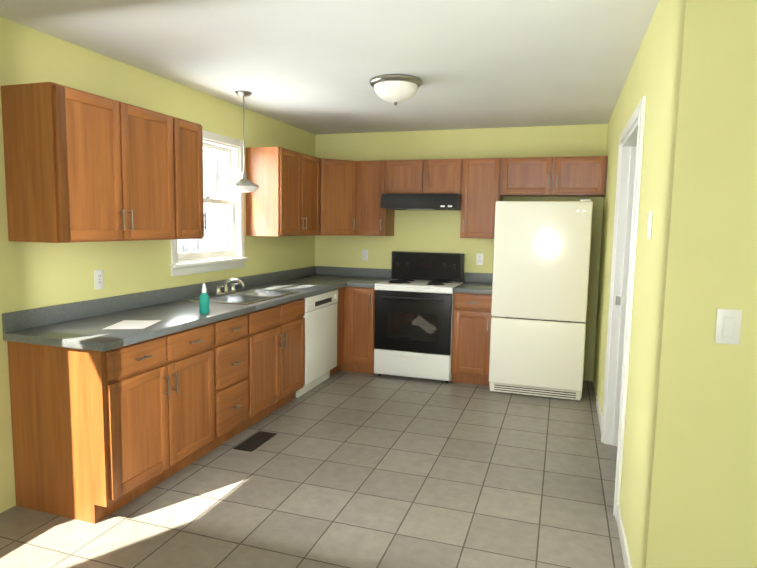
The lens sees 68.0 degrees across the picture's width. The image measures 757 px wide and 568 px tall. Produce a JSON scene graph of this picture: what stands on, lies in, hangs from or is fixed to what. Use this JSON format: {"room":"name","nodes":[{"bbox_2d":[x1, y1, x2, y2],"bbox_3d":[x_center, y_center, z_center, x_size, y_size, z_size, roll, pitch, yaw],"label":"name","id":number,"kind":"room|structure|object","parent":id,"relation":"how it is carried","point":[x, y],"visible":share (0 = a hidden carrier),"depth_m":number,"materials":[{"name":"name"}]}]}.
{"room":"kitchen","nodes":[
{"label":"kitchen","id":0,"kind":"room"},
{"bbox_2d":[0,17,314,512],"bbox_3d":[-2.126,-0.013,2.242,0.120,2.467,8.882,3,6,18],"label":"wall","id":1,"kind":"structure","parent":0,"point":[33,275],"depth_m":3.36,"materials":[{"name":"yellow paint"}]},
{"bbox_2d":[94,270,103,289],"bbox_3d":[-1.683,-0.027,3.384,0.010,0.116,0.072,3,6,18],"label":"electrical outlet plate","id":2,"kind":"object","parent":1,"relation":"attached to","point":[98,279],"visible":1,"depth_m":3.38,"materials":[{"name":"white plastic"}]},
{"bbox_2d":[1,82,206,242],"bbox_3d":[-1.495,-0.637,3.273,0.372,0.758,1.160,3,6,18],"label":"upper cabinet","id":3,"kind":"object","parent":1,"relation":"attached to","point":[82,166],"visible":1,"depth_m":2.90,"materials":[{"name":"brown wood"}]},
{"bbox_2d":[170,130,247,275],"bbox_3d":[-1.360,-0.641,4.419,0.165,1.085,0.985,3,6,18],"label":"window","id":4,"kind":"structure","parent":1,"relation":"in","point":[232,150],"depth_m":4.66,"materials":[{"name":"white"}]},
{"bbox_2d":[245,147,319,235],"bbox_3d":[-0.849,-0.832,5.223,0.372,0.758,0.830,3,6,18],"label":"upper cabinet","id":5,"kind":"object","parent":1,"relation":"attached to","point":[283,199],"visible":1,"depth_m":4.89,"materials":[{"name":"brown wood"}]},
{"bbox_2d":[0,370,624,567],"bbox_3d":[0.564,1.403,1.491,5.832,0.100,8.882,3,6,18],"label":"floor","id":6,"kind":"structure","parent":0,"point":[344,469],"depth_m":3.10,"materials":[{"name":"tile"}]},
{"bbox_2d":[7,323,214,523],"bbox_3d":[-1.438,0.696,3.204,0.650,0.879,0.887,3,6,18],"label":"base cabinet","id":7,"kind":"object","parent":6,"relation":"on","point":[97,436],"visible":0.98,"depth_m":2.84,"materials":[{"name":"brown wood"}]},
{"bbox_2d":[204,313,248,454],"bbox_3d":[-1.236,0.635,3.812,0.650,0.879,0.398,3,6,18],"label":"base cabinet","id":8,"kind":"object","parent":6,"relation":"on","point":[230,347],"visible":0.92,"depth_m":3.69,"materials":[{"name":"brown wood"}]},
{"bbox_2d":[233,431,276,451],"bbox_3d":[-0.841,1.076,3.849,0.140,0.006,0.340,3,6,18],"label":"floor vent","id":9,"kind":"object","parent":6,"relation":"in","point":[255,441],"visible":1,"depth_m":3.83,"materials":[{"name":"brown metal"}]},
{"bbox_2d":[238,298,304,433],"bbox_3d":[-1.033,0.574,4.424,0.650,0.879,0.893,3,6,18],"label":"base cabinet","id":10,"kind":"object","parent":6,"relation":"on","point":[276,356],"visible":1,"depth_m":4.26,"materials":[{"name":"brown wood"}]},
{"bbox_2d":[295,289,337,397],"bbox_3d":[-0.785,0.502,5.181,0.625,0.873,0.694,3,6,18],"label":"dishwasher","id":11,"kind":"object","parent":6,"relation":"on","point":[320,316],"visible":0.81,"depth_m":5.04,"materials":[{"name":"white metal"}]},
{"bbox_2d":[330,287,375,375],"bbox_3d":[-0.415,0.434,5.851,0.926,0.879,0.803,3,6,18],"label":"base cabinet","id":12,"kind":"object","parent":6,"relation":"on","point":[355,325],"visible":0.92,"depth_m":5.56,"materials":[{"name":"brown wood"}]},
{"bbox_2d":[2,266,357,351],"bbox_3d":[-0.989,0.057,4.470,0.660,0.140,3.726,3,6,18],"label":"countertop","id":13,"kind":"structure","parent":12,"relation":"on","point":[80,325],"depth_m":3.40,"materials":[{"name":"laminate"}]},
{"bbox_2d":[104,320,160,328],"bbox_3d":[-1.350,0.223,3.092,0.216,0.005,0.279,1,6,-2],"label":"paper sheet","id":14,"kind":"object","parent":13,"relation":"on","point":[133,324],"visible":0.98,"depth_m":3.09,"materials":[{"name":"white paper"}]},
{"bbox_2d":[199,284,209,313],"bbox_3d":[-1.094,0.090,3.526,0.062,0.187,0.062,3,6,18],"label":"soap bottle","id":15,"kind":"object","parent":13,"relation":"on","point":[204,304],"visible":1,"depth_m":3.51,"materials":[{"name":"teal plastic"}]},
{"bbox_2d":[214,278,243,294],"bbox_3d":[-1.148,0.017,4.438,0.199,0.126,0.280,3,6,18],"label":"chrome faucet","id":16,"kind":"object","parent":13,"relation":"on","point":[225,290],"visible":1,"depth_m":4.43,"materials":[{"name":"silver metal"}]},
{"bbox_2d":[185,288,298,304],"bbox_3d":[-1.034,0.174,4.390,0.508,0.172,0.828,3,6,18],"label":"sink basin","id":17,"kind":"object","parent":13,"relation":"in","point":[246,296],"visible":0.23,"depth_m":4.40,"materials":[{"name":"silver metal"}]},
{"bbox_2d":[350,268,390,287],"bbox_3d":[-0.068,-0.065,5.771,0.269,0.140,0.666,3,6,18],"label":"countertop","id":18,"kind":"structure","parent":12,"relation":"on","point":[362,277],"depth_m":6.05,"materials":[{"name":"laminate"}]},
{"bbox_2d":[374,251,464,382],"bbox_3d":[0.407,0.304,5.613,0.764,1.215,0.688,3,6,18],"label":"range","id":19,"kind":"object","parent":6,"relation":"on","point":[413,323],"visible":1,"depth_m":5.39,"materials":[{"name":"white"}]},
{"bbox_2d":[451,292,491,385],"bbox_3d":[0.953,0.496,5.484,0.368,0.879,0.650,3,6,18],"label":"base cabinet","id":20,"kind":"object","parent":6,"relation":"on","point":[471,329],"visible":0.92,"depth_m":5.22,"materials":[{"name":"brown wood"}]},
{"bbox_2d":[453,272,492,293],"bbox_3d":[0.968,-0.013,5.448,0.370,0.140,0.637,3,6,18],"label":"countertop","id":21,"kind":"structure","parent":20,"relation":"on","point":[477,283],"depth_m":5.56,"materials":[{"name":"laminate"}]},
{"bbox_2d":[489,199,592,399],"bbox_3d":[1.492,0.108,5.184,0.796,1.733,0.736,3,6,18],"label":"refrigerator","id":22,"kind":"object","parent":6,"relation":"on","point":[541,263],"visible":1,"depth_m":4.83,"materials":[{"name":"white metal"}]},
{"bbox_2d":[0,0,658,134],"bbox_3d":[0.607,-1.150,1.222,5.832,0.100,8.882,3,6,18],"label":"ceiling","id":23,"kind":"structure","parent":0,"point":[313,66],"depth_m":3.18,"materials":[{"name":"paint"}]},
{"bbox_2d":[229,90,258,192],"bbox_3d":[-1.022,-1.073,4.264,0.224,0.744,0.224,3,6,18],"label":"pendant light","id":24,"kind":"object","parent":23,"relation":"hanging from","point":[243,184],"visible":1,"depth_m":4.23,"materials":[{"name":"silver metal"}]},
{"bbox_2d":[369,74,421,105],"bbox_3d":[0.117,-1.298,3.824,0.360,0.166,0.360,3,6,18],"label":"flush ceiling light","id":25,"kind":"object","parent":23,"relation":"attached to","point":[394,89],"visible":1,"depth_m":3.71,"materials":[{"name":"white glass"}]},
{"bbox_2d":[315,124,607,380],"bbox_3d":[1.303,-0.320,5.710,4.212,2.467,0.120,3,6,18],"label":"wall","id":26,"kind":"structure","parent":0,"point":[436,231],"depth_m":5.78,"materials":[{"name":"yellow paint"}]},
{"bbox_2d":[318,158,356,235],"bbox_3d":[-0.506,-0.894,5.864,0.619,0.758,0.609,3,6,18],"label":"upper cabinet","id":27,"kind":"object","parent":26,"relation":"attached to","point":[338,187],"visible":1,"depth_m":5.65,"materials":[{"name":"brown wood"}]},
{"bbox_2d":[362,250,367,260],"bbox_3d":[-0.149,-0.314,6.122,0.072,0.116,0.010,3,6,18],"label":"outlet","id":28,"kind":"object","parent":26,"relation":"attached to","point":[365,255],"visible":1,"depth_m":6.12,"materials":[{"name":"white plastic"}]},
{"bbox_2d":[356,160,394,235],"bbox_3d":[-0.035,-0.882,5.834,0.315,0.758,0.372,3,6,18],"label":"upper cabinet","id":29,"kind":"object","parent":26,"relation":"attached to","point":[373,218],"visible":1,"depth_m":5.70,"materials":[{"name":"brown wood"}]},
{"bbox_2d":[380,194,461,209],"bbox_3d":[0.458,-0.814,5.610,0.759,0.147,0.499,3,6,18],"label":"range hood","id":30,"kind":"object","parent":26,"relation":"attached to","point":[421,201],"visible":1,"depth_m":5.39,"materials":[{"name":"black metal"}]},
{"bbox_2d":[386,159,462,194],"bbox_3d":[0.487,-1.066,5.661,0.765,0.339,0.337,3,6,18],"label":"upper cabinet","id":31,"kind":"object","parent":26,"relation":"attached to","point":[434,176],"visible":1,"depth_m":5.50,"materials":[{"name":"brown wood"}]},
{"bbox_2d":[476,253,482,264],"bbox_3d":[1.034,-0.254,5.736,0.072,0.116,0.010,3,6,18],"label":"outlet","id":32,"kind":"object","parent":26,"relation":"attached to","point":[479,258],"visible":1,"depth_m":5.73,"materials":[{"name":"white plastic"}]},
{"bbox_2d":[460,158,503,238],"bbox_3d":[1.016,-0.828,5.491,0.366,0.758,0.372,3,6,18],"label":"upper cabinet","id":33,"kind":"object","parent":26,"relation":"attached to","point":[481,185],"visible":0.88,"depth_m":5.36,"materials":[{"name":"brown wood"}]},
{"bbox_2d":[500,156,607,196],"bbox_3d":[1.634,-1.003,5.269,0.926,0.343,0.372,3,6,18],"label":"upper cabinet","id":34,"kind":"object","parent":26,"relation":"attached to","point":[578,176],"visible":1,"depth_m":5.13,"materials":[{"name":"brown wood"}]},
{"bbox_2d":[593,0,727,567],"bbox_3d":[1.609,-0.096,3.633,0.120,2.467,3.657,3,6,18],"label":"wall","id":35,"kind":"structure","parent":0,"point":[674,77],"depth_m":1.98,"materials":[{"name":"yellow paint"}]},
{"bbox_2d":[596,395,601,430],"bbox_3d":[1.722,1.024,4.367,0.012,0.090,0.810,3,6,18],"label":"baseboard","id":36,"kind":"structure","parent":35,"relation":"attached to","point":[599,413],"depth_m":4.40,"materials":[{"name":"white wood"}]},
{"bbox_2d":[601,96,645,519],"bbox_3d":[1.490,0.111,3.308,0.158,2.120,1.180,3,6,18],"label":"door frame","id":37,"kind":"structure","parent":35,"relation":"attached to","point":[629,170],"depth_m":3.73,"materials":[{"name":"white wood"}]},
{"bbox_2d":[616,504,631,567],"bbox_3d":[1.096,1.212,2.479,0.012,0.090,0.858,3,6,18],"label":"baseboard","id":38,"kind":"structure","parent":35,"relation":"attached to","point":[624,544],"depth_m":2.59,"materials":[{"name":"white wood"}]},
{"bbox_2d":[647,211,652,238],"bbox_3d":[1.117,-0.244,2.317,0.010,0.116,0.072,3,6,18],"label":"strip","id":39,"kind":"object","parent":35,"relation":"attached to","point":[649,224],"visible":1,"depth_m":2.30,"materials":[{"name":"white plastic"}]},
{"bbox_2d":[684,0,756,567],"bbox_3d":[2.290,0.134,1.559,2.480,2.467,0.120,3,6,18],"label":"wall","id":40,"kind":"structure","parent":0,"point":[721,530],"depth_m":1.87,"materials":[{"name":"yellow paint"}]},
{"bbox_2d":[715,309,741,344],"bbox_3d":[1.162,0.142,1.863,0.072,0.116,0.010,3,6,18],"label":"light switch","id":41,"kind":"object","parent":40,"relation":"attached to","point":[728,326],"visible":1,"depth_m":1.86,"materials":[{"name":"white plastic"}]},
{"label":"outside","id":42,"kind":"structure","parent":0,"visible":0},
{"bbox_2d":[177,148,225,252],"bbox_3d":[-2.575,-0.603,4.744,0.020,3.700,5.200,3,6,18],"label":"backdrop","id":43,"kind":"structure","parent":42,"point":[216,207],"depth_m":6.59,"materials":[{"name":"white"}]}
]}

